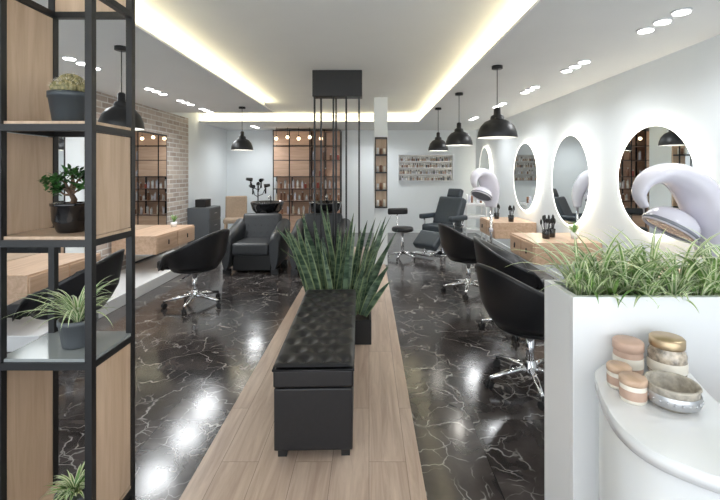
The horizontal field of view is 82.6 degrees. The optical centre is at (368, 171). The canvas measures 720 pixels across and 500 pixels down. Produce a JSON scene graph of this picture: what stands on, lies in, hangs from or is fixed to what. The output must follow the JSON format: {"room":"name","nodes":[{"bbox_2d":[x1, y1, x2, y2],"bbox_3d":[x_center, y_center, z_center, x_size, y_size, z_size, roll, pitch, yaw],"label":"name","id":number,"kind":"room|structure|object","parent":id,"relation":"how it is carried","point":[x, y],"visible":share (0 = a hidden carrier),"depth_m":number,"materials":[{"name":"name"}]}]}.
{"room":"salon","nodes":[
{"label":"salon","id":0,"kind":"room"},
{"bbox_2d":[65,91,226,269],"bbox_3d":[-3.435,0.100,4.100,0.130,2.700,11.400,0,0,0],"label":"wall","id":1,"kind":"structure","parent":0,"point":[196,150],"depth_m":7.37,"materials":[{"name":"white paint"}]},
{"bbox_2d":[7,132,64,260],"bbox_3d":[-3.383,0.350,4.025,0.034,1.920,1.050,0,0,0],"label":"wall mirror","id":2,"kind":"object","parent":1,"relation":"attached to","point":[13,253],"visible":0.02,"depth_m":4.19,"materials":[{"name":"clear mirror"}]},
{"bbox_2d":[7,253,100,304],"bbox_3d":[-3.039,0.950,3.750,0.642,0.240,0.900,0,0,0],"label":"desk","id":3,"kind":"object","parent":1,"relation":"attached to","point":[29,274],"visible":0.44,"depth_m":3.53,"materials":[{"name":"brown wood"}]},
{"bbox_2d":[135,130,166,263],"bbox_3d":[-3.353,0.350,6.265,0.034,1.920,1.030,0,0,0],"label":"wall mirror","id":4,"kind":"object","parent":1,"relation":"attached to","point":[150,147],"visible":0.57,"depth_m":6.26,"materials":[{"name":"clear mirror"}]},
{"bbox_2d":[112,225,194,254],"bbox_3d":[-3.024,0.950,5.875,0.612,0.240,1.150,0,0,0],"label":"desk","id":5,"kind":"object","parent":1,"relation":"attached to","point":[153,240],"visible":0.9,"depth_m":5.53,"materials":[{"name":"brown wood"}]},
{"bbox_2d":[170,215,177,226],"bbox_3d":[-2.952,0.732,6.206,0.148,0.192,0.150,0,0,35],"label":"potted succulent","id":6,"kind":"object","parent":5,"relation":"on","point":[174,223],"visible":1,"depth_m":6.19,"materials":[{"name":"white ceramic"}]},
{"bbox_2d":[7,233,556,499],"bbox_3d":[-0.425,1.500,4.150,6.150,0.100,11.500,0,0,0],"label":"floor","id":7,"kind":"structure","parent":0,"point":[475,441],"depth_m":2.89,"materials":[{"name":"stone"}]},
{"bbox_2d":[7,249,124,321],"bbox_3d":[-2.283,1.030,3.154,0.695,0.839,0.715,0,0,-11],"label":"salon chair","id":8,"kind":"object","parent":7,"relation":"on","point":[111,265],"visible":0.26,"depth_m":2.92,"materials":[{"name":"black leather"}]},
{"bbox_2d":[0,0,134,499],"bbox_3d":[-1.218,0.225,1.673,0.365,2.450,0.285,0,0,0],"label":"shelving unit","id":9,"kind":"object","parent":7,"relation":"on","point":[29,30],"visible":0.94,"depth_m":1.64,"materials":[{"name":"black"}]},
{"bbox_2d":[39,164,84,232],"bbox_3d":[-1.217,0.103,1.656,0.240,0.278,0.153,0,0,-12],"label":"bonsai","id":10,"kind":"object","parent":9,"relation":"on","point":[66,217],"visible":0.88,"depth_m":1.63,"materials":[{"name":"black"}]},
{"bbox_2d":[4,276,120,349],"bbox_3d":[-1.193,0.569,1.658,0.391,0.265,0.432,0,0,0],"label":"spider plant","id":11,"kind":"object","parent":9,"relation":"on","point":[71,327],"visible":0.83,"depth_m":1.63,"materials":[{"name":"green plant"}]},
{"bbox_2d":[42,461,84,499],"bbox_3d":[-1.207,1.297,1.669,0.205,0.140,0.221,0,0,0],"label":"spider plant","id":12,"kind":"object","parent":9,"relation":"on","point":[70,488],"visible":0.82,"depth_m":1.66,"materials":[{"name":"green plant"}]},
{"bbox_2d":[46,71,84,120],"bbox_3d":[-1.204,-0.300,1.660,0.165,0.214,0.160,0,0,0],"label":"potted cactus","id":13,"kind":"object","parent":9,"relation":"on","point":[66,94],"visible":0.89,"depth_m":1.60,"materials":[{"name":"dark grey ceramic"},{"name":"soil"},{"name":"green cactus plant"}]},
{"bbox_2d":[7,250,180,351],"bbox_3d":[-2.995,1.385,5.125,0.670,0.130,3.650,0,0,0],"label":"plinth","id":14,"kind":"object","parent":7,"relation":"on","point":[148,278],"visible":0.3,"depth_m":4.38,"materials":[{"name":"white paint"}]},
{"bbox_2d":[157,229,229,314],"bbox_3d":[-1.883,1.030,4.466,0.695,0.839,0.715,0,0,14],"label":"salon chair","id":15,"kind":"object","parent":7,"relation":"on","point":[204,254],"visible":1,"depth_m":4.25,"materials":[{"name":"black leather"}]},
{"bbox_2d":[187,199,220,243],"bbox_3d":[-3.159,0.985,7.900,0.422,0.930,0.600,0,0,0],"label":"base cabinet","id":16,"kind":"object","parent":7,"relation":"on","point":[206,219],"visible":0.71,"depth_m":7.60,"materials":[{"name":"grey wood"}]},
{"bbox_2d":[223,196,246,228],"bbox_3d":[-2.786,0.981,8.572,0.460,0.940,0.486,0,0,-14],"label":"dining chair","id":17,"kind":"object","parent":7,"relation":"on","point":[235,206],"visible":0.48,"depth_m":8.70,"materials":[{"name":"wood"}]},
{"bbox_2d":[222,195,289,274],"bbox_3d":[-1.680,0.919,6.428,0.876,1.062,1.336,0,0,0],"label":"chair","id":18,"kind":"object","parent":7,"relation":"on","point":[255,243],"visible":0.99,"depth_m":5.94,"materials":[{"name":"black leather"}]},
{"bbox_2d":[246,178,269,200],"bbox_3d":[-2.470,0.785,9.067,0.477,1.330,0.499,0,0,31],"label":"stand","id":19,"kind":"object","parent":7,"relation":"on","point":[261,180],"visible":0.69,"depth_m":9.04,"materials":[{"name":"black metal"}]},
{"bbox_2d":[179,247,426,499],"bbox_3d":[-0.290,1.445,3.450,1.090,0.010,8.900,0,0,0],"label":"wood floor strip","id":20,"kind":"object","parent":7,"relation":"on","point":[241,462],"visible":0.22,"depth_m":2.11,"materials":[{"name":"brown wood"}]},
{"bbox_2d":[272,289,355,456],"bbox_3d":[-0.295,1.199,2.698,0.410,0.482,1.327,0,0,-1],"label":"leather bench","id":21,"kind":"object","parent":20,"relation":"on","point":[313,369],"visible":1,"depth_m":2.05,"materials":[{"name":"black leather"}]},
{"bbox_2d":[289,195,350,274],"bbox_3d":[-0.720,0.919,6.428,0.876,1.062,1.336,0,0,0],"label":"chair","id":22,"kind":"object","parent":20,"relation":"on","point":[309,217],"visible":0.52,"depth_m":6.38,"materials":[{"name":"black leather"}]},
{"bbox_2d":[276,207,396,344],"bbox_3d":[-0.349,0.877,3.960,1.194,1.125,1.399,0,0,0],"label":"planter","id":23,"kind":"object","parent":20,"relation":"on","point":[317,270],"visible":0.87,"depth_m":3.67,"materials":[{"name":"black"}]},
{"bbox_2d":[312,70,361,255],"bbox_3d":[-0.365,0.135,4.790,0.570,2.610,0.180,0,0,0],"label":"screen","id":24,"kind":"object","parent":20,"relation":"on","point":[326,84],"visible":0.85,"depth_m":4.72,"materials":[{"name":"black metal"}]},
{"bbox_2d":[273,130,341,232],"bbox_3d":[-1.430,0.240,9.610,1.564,2.420,0.379,0,0,0],"label":"shelving","id":25,"kind":"object","parent":7,"relation":"on","point":[292,157],"visible":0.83,"depth_m":9.44,"materials":[{"name":"brown wood"}]},
{"bbox_2d":[275,151,339,213],"bbox_3d":[-1.429,0.247,9.530,1.494,1.466,0.109,0,0,0],"label":"bottles","id":26,"kind":"object","parent":25,"relation":"in","point":[297,181],"visible":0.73,"depth_m":9.51,"materials":[{"name":"brown glass"}]},
{"bbox_2d":[388,208,415,260],"bbox_3d":[0.564,1.035,6.868,0.499,0.830,0.492,0,0,-17],"label":"stool","id":27,"kind":"object","parent":7,"relation":"on","point":[391,211],"visible":0.89,"depth_m":6.83,"materials":[{"name":"black leather"}]},
{"bbox_2d":[413,188,467,256],"bbox_3d":[1.264,0.879,7.299,1.048,1.143,0.760,0,0,-42],"label":"salon chair","id":28,"kind":"object","parent":7,"relation":"on","point":[450,209],"visible":0.82,"depth_m":7.27,"materials":[{"name":"black leather"}]},
{"bbox_2d":[438,223,478,299],"bbox_3d":[1.183,1.030,4.947,0.695,0.839,0.715,0,0,-11],"label":"salon chair","id":29,"kind":"object","parent":7,"relation":"on","point":[457,246],"visible":0.67,"depth_m":4.73,"materials":[{"name":"black leather"}]},
{"bbox_2d":[462,194,486,241],"bbox_3d":[1.950,0.932,7.600,0.417,1.036,0.354,0,0,0],"label":"trolley","id":30,"kind":"object","parent":7,"relation":"on","point":[469,199],"visible":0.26,"depth_m":7.44,"materials":[{"name":"white paint"}]},
{"bbox_2d":[470,168,499,268],"bbox_3d":[1.782,0.697,6.179,0.678,1.506,0.536,0,0,-7],"label":"steamer","id":31,"kind":"object","parent":7,"relation":"on","point":[488,191],"visible":0.74,"depth_m":6.04,"materials":[{"name":"white plastic"}]},
{"bbox_2d":[475,263,543,410],"bbox_3d":[1.083,1.030,2.795,0.695,0.839,0.715,0,0,-17],"label":"salon chair","id":32,"kind":"object","parent":7,"relation":"on","point":[516,308],"visible":0.63,"depth_m":2.59,"materials":[{"name":"black leather"}]},
{"bbox_2d":[473,236,553,341],"bbox_3d":[1.323,1.030,3.803,0.695,0.839,0.715,0,0,9],"label":"salon chair","id":33,"kind":"object","parent":7,"relation":"on","point":[486,253],"visible":0.42,"depth_m":3.59,"materials":[{"name":"black leather"}]},
{"bbox_2d":[504,220,719,499],"bbox_3d":[0.995,0.808,1.433,1.033,1.284,0.566,0,0,4],"label":"planter","id":34,"kind":"object","parent":7,"relation":"on","point":[583,310],"depth_m":1.32,"materials":[{"name":"white paint"}]},
{"bbox_2d":[595,363,719,499],"bbox_3d":[0.952,1.030,1.039,0.695,0.840,0.538,0,0,0],"label":"reception desk","id":35,"kind":"object","parent":7,"relation":"on","point":[649,451],"depth_m":0.96,"materials":[{"name":"white paint"}]},
{"bbox_2d":[606,360,631,389],"bbox_3d":[0.713,0.580,1.169,0.064,0.060,0.064,0,0,0],"label":"candle jar","id":36,"kind":"object","parent":35,"relation":"on","point":[614,367],"visible":0.7,"depth_m":1.16,"materials":[{"name":"beige ceramic"}]},
{"bbox_2d":[612,335,644,374],"bbox_3d":[0.794,0.561,1.257,0.084,0.097,0.084,0,0,0],"label":"clay jar","id":37,"kind":"object","parent":35,"relation":"on","point":[627,349],"visible":0.83,"depth_m":1.23,"materials":[{"name":"beige ceramic"}]},
{"bbox_2d":[618,371,647,405],"bbox_3d":[0.706,0.578,1.097,0.067,0.063,0.067,0,0,0],"label":"candle jar","id":38,"kind":"object","parent":35,"relation":"on","point":[633,386],"visible":1,"depth_m":1.07,"materials":[{"name":"beige ceramic"}]},
{"bbox_2d":[646,331,688,376],"bbox_3d":[0.895,0.551,1.232,0.102,0.117,0.102,0,0,0],"label":"glass storage jar","id":39,"kind":"object","parent":35,"relation":"on","point":[666,351],"visible":0.91,"depth_m":1.20,"materials":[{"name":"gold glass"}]},
{"bbox_2d":[643,370,703,413],"bbox_3d":[0.797,0.580,1.078,0.133,0.060,0.132,0,0,0],"label":"ceramic bowl","id":40,"kind":"object","parent":35,"relation":"on","point":[670,391],"visible":0.85,"depth_m":1.06,"materials":[{"name":"stone"}]},
{"bbox_2d":[631,163,719,257],"bbox_3d":[2.048,0.697,2.570,0.678,1.506,0.536,0,0,33],"label":"steamer","id":41,"kind":"object","parent":7,"relation":"on","point":[696,194],"visible":0.81,"depth_m":2.47,"materials":[{"name":"white plastic"}]},
{"bbox_2d":[227,130,475,228],"bbox_3d":[-0.425,0.100,9.850,6.150,2.700,0.100,0,0,0],"label":"wall","id":42,"kind":"structure","parent":0,"point":[419,197],"depth_m":9.80,"materials":[{"name":"white paint"}]},
{"bbox_2d":[352,229,474,232],"bbox_3d":[-0.425,1.410,9.793,5.950,0.080,0.015,0,0,0],"label":"baseboard","id":43,"kind":"structure","parent":42,"relation":"attached to","point":[356,230],"depth_m":9.79,"materials":[{"name":"white paint"}]},
{"bbox_2d":[398,155,452,180],"bbox_3d":[1.350,-0.100,9.755,1.300,0.620,0.089,0,0,0],"label":"wall rack","id":44,"kind":"object","parent":42,"relation":"attached to","point":[410,167],"visible":1,"depth_m":9.78,"materials":[{"name":"silver metal"}]},
{"bbox_2d":[32,0,719,129],"bbox_3d":[-0.425,-1.125,4.150,6.150,0.250,11.500,0,0,0],"label":"ceiling","id":45,"kind":"structure","parent":0,"point":[220,57],"depth_m":3.68,"materials":[{"name":"paint"}]},
{"bbox_2d":[62,56,100,69],"bbox_3d":[-2.620,-0.992,3.750,0.110,0.016,0.440,0,0,0],"label":"recessed light","id":46,"kind":"object","parent":45,"relation":"in","point":[69,58],"visible":0.68,"depth_m":3.62,"materials":[{"name":"white paint"}]},
{"bbox_2d":[98,45,144,130],"bbox_3d":[-1.980,-0.673,3.280,0.330,0.653,0.330,0,0,0],"label":"pendant lamp","id":47,"kind":"object","parent":45,"relation":"hanging from","point":[116,114],"visible":0.76,"depth_m":3.20,"materials":[{"name":"black metal"}]},
{"bbox_2d":[144,87,167,94],"bbox_3d":[-2.620,-0.992,5.050,0.110,0.016,0.440,0,0,0],"label":"recessed light","id":48,"kind":"object","parent":45,"relation":"in","point":[146,88],"visible":1,"depth_m":5.01,"materials":[{"name":"white paint"}]},
{"bbox_2d":[176,99,194,105],"bbox_3d":[-2.620,-0.992,5.860,0.110,0.016,0.440,0,0,0],"label":"recessed light","id":49,"kind":"object","parent":45,"relation":"in","point":[179,100],"visible":1,"depth_m":5.82,"materials":[{"name":"white paint"}]},
{"bbox_2d":[198,108,213,112],"bbox_3d":[-2.620,-0.992,6.600,0.110,0.016,0.440,0,0,0],"label":"recessed light","id":50,"kind":"object","parent":45,"relation":"in","point":[203,109],"visible":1,"depth_m":6.56,"materials":[{"name":"white paint"}]},
{"bbox_2d":[231,106,252,150],"bbox_3d":[-1.950,-0.668,6.300,0.330,0.663,0.330,0,0,0],"label":"pendant lamp","id":51,"kind":"object","parent":45,"relation":"hanging from","point":[240,144],"visible":1,"depth_m":6.20,"materials":[{"name":"black metal"}]},
{"bbox_2d":[275,127,322,139],"bbox_3d":[-1.580,-0.855,9.200,1.078,0.290,0.076,0,0,0],"label":"string lights","id":52,"kind":"object","parent":45,"relation":"hanging from","point":[287,136],"visible":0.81,"depth_m":9.18,"materials":[{"name":"white glass"}]},
{"bbox_2d":[428,107,447,150],"bbox_3d":[1.080,-0.666,6.400,0.310,0.668,0.310,0,0,0],"label":"pendant lamp","id":53,"kind":"object","parent":45,"relation":"hanging from","point":[438,144],"visible":0.98,"depth_m":6.31,"materials":[{"name":"black metal"}]},
{"bbox_2d":[446,92,472,145],"bbox_3d":[1.140,-0.668,5.190,0.340,0.663,0.340,0,0,0],"label":"pendant lamp","id":54,"kind":"object","parent":45,"relation":"hanging from","point":[458,137],"visible":1,"depth_m":5.09,"materials":[{"name":"black metal"}]},
{"bbox_2d":[477,65,517,138],"bbox_3d":[1.210,-0.661,3.870,0.370,0.678,0.370,0,0,0],"label":"pendant lamp","id":55,"kind":"object","parent":45,"relation":"hanging from","point":[497,127],"visible":1,"depth_m":3.77,"materials":[{"name":"black metal"}]},
{"bbox_2d":[492,102,506,107],"bbox_3d":[1.940,-0.992,6.100,0.110,0.016,0.440,0,0,0],"label":"recessed light","id":56,"kind":"object","parent":45,"relation":"in","point":[501,103],"visible":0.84,"depth_m":6.05,"materials":[{"name":"white paint"}]},
{"bbox_2d":[520,85,539,93],"bbox_3d":[1.940,-0.992,4.950,0.110,0.016,0.440,0,0,0],"label":"recessed light","id":57,"kind":"object","parent":45,"relation":"in","point":[531,88],"visible":1,"depth_m":4.91,"materials":[{"name":"white paint"}]},
{"bbox_2d":[560,59,590,72],"bbox_3d":[1.940,-0.992,3.860,0.110,0.016,0.440,0,0,0],"label":"recessed light","id":58,"kind":"object","parent":45,"relation":"in","point":[585,61],"visible":1,"depth_m":3.82,"materials":[{"name":"white paint"}]},
{"bbox_2d":[636,7,692,33],"bbox_3d":[1.940,-0.992,2.710,0.110,0.016,0.440,0,0,0],"label":"recessed light","id":59,"kind":"object","parent":45,"relation":"in","point":[682,11],"visible":1,"depth_m":2.67,"materials":[{"name":"white paint"}]},
{"bbox_2d":[374,97,387,264],"bbox_3d":[0.185,0.140,6.650,0.210,2.620,0.500,0,0,0],"label":"column","id":60,"kind":"structure","parent":0,"point":[380,103],"depth_m":6.40,"materials":[{"name":"paint"}]},
{"bbox_2d":[375,137,386,207],"bbox_3d":[0.185,0.010,6.320,0.190,1.080,0.160,0,0,0],"label":"wall shelf","id":61,"kind":"object","parent":60,"relation":"attached to","point":[380,142],"visible":1,"depth_m":6.37,"materials":[{"name":"brown wood"}]},
{"bbox_2d":[476,35,719,275],"bbox_3d":[2.600,0.100,4.100,0.100,2.700,11.400,0,0,0],"label":"wall","id":62,"kind":"structure","parent":0,"point":[679,90],"depth_m":4.26,"materials":[{"name":"white paint"}]},
{"bbox_2d":[479,147,491,202],"bbox_3d":[2.526,0.070,8.900,0.048,1.240,0.840,0,0,0],"label":"round wall mirror","id":63,"kind":"object","parent":62,"relation":"attached to","point":[485,160],"visible":0.45,"depth_m":8.80,"materials":[{"name":"white mirror"}]},
{"bbox_2d":[480,217,535,238],"bbox_3d":[2.200,0.890,6.600,0.665,0.240,0.800,0,0,0],"label":"desk","id":64,"kind":"object","parent":62,"relation":"attached to","point":[502,229],"visible":0.91,"depth_m":6.20,"materials":[{"name":"brown wood"}]},
{"bbox_2d":[494,204,499,218],"bbox_3d":[2.100,0.638,6.753,0.110,0.264,0.098,0,0,20],"label":"brush holder","id":65,"kind":"object","parent":64,"relation":"on","point":[496,214],"visible":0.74,"depth_m":6.72,"materials":[{"name":"black plastic"}]},
{"bbox_2d":[508,205,514,221],"bbox_3d":[2.196,0.638,6.346,0.099,0.264,0.112,0,0,0],"label":"brush holder","id":66,"kind":"object","parent":64,"relation":"on","point":[510,216],"visible":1,"depth_m":6.32,"materials":[{"name":"black plastic"}]},
{"bbox_2d":[475,232,564,279],"bbox_3d":[2.542,1.410,4.093,0.015,0.080,11.385,0,0,0],"label":"baseboard","id":67,"kind":"structure","parent":62,"relation":"attached to","point":[494,241],"depth_m":6.71,"materials":[{"name":"white paint"}]},
{"bbox_2d":[513,142,538,210],"bbox_3d":[2.526,0.075,6.600,0.048,1.100,1.000,0,0,0],"label":"round wall mirror","id":68,"kind":"object","parent":62,"relation":"attached to","point":[526,167],"visible":1,"depth_m":6.51,"materials":[{"name":"white mirror"}]},
{"bbox_2d":[510,233,601,264],"bbox_3d":[2.151,0.890,4.825,0.765,0.240,0.750,0,0,0],"label":"desk","id":69,"kind":"object","parent":62,"relation":"attached to","point":[517,240],"visible":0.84,"depth_m":4.48,"materials":[{"name":"brown wood"}]},
{"bbox_2d":[540,215,550,238],"bbox_3d":[2.043,0.633,4.755,0.115,0.274,0.116,0,0,35],"label":"brush holder","id":70,"kind":"object","parent":69,"relation":"on","point":[545,232],"visible":1,"depth_m":4.72,"materials":[{"name":"black plastic"}]},
{"bbox_2d":[547,215,555,237],"bbox_3d":[2.159,0.633,4.848,0.090,0.274,0.112,0,0,20],"label":"brush holder","id":71,"kind":"object","parent":69,"relation":"on","point":[552,229],"visible":0.73,"depth_m":4.81,"materials":[{"name":"black plastic"}]},
{"bbox_2d":[568,220,579,238],"bbox_3d":[2.377,0.662,4.763,0.181,0.216,0.198,0,0,30],"label":"potted grass","id":72,"kind":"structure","parent":69,"relation":"on","point":[574,228],"depth_m":4.74,"materials":[{"name":"white paint"}]},
{"bbox_2d":[552,134,591,225],"bbox_3d":[2.526,0.100,5.130,0.048,1.140,0.970,0,0,0],"label":"round wall mirror","id":73,"kind":"object","parent":62,"relation":"attached to","point":[571,168],"visible":0.96,"depth_m":5.07,"materials":[{"name":"white mirror"}]},
{"bbox_2d":[617,124,697,235],"bbox_3d":[2.526,0.070,3.630,0.048,0.980,1.000,0,0,0],"label":"round wall mirror","id":74,"kind":"object","parent":62,"relation":"attached to","point":[654,144],"visible":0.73,"depth_m":3.66,"materials":[{"name":"white mirror"}]}
]}

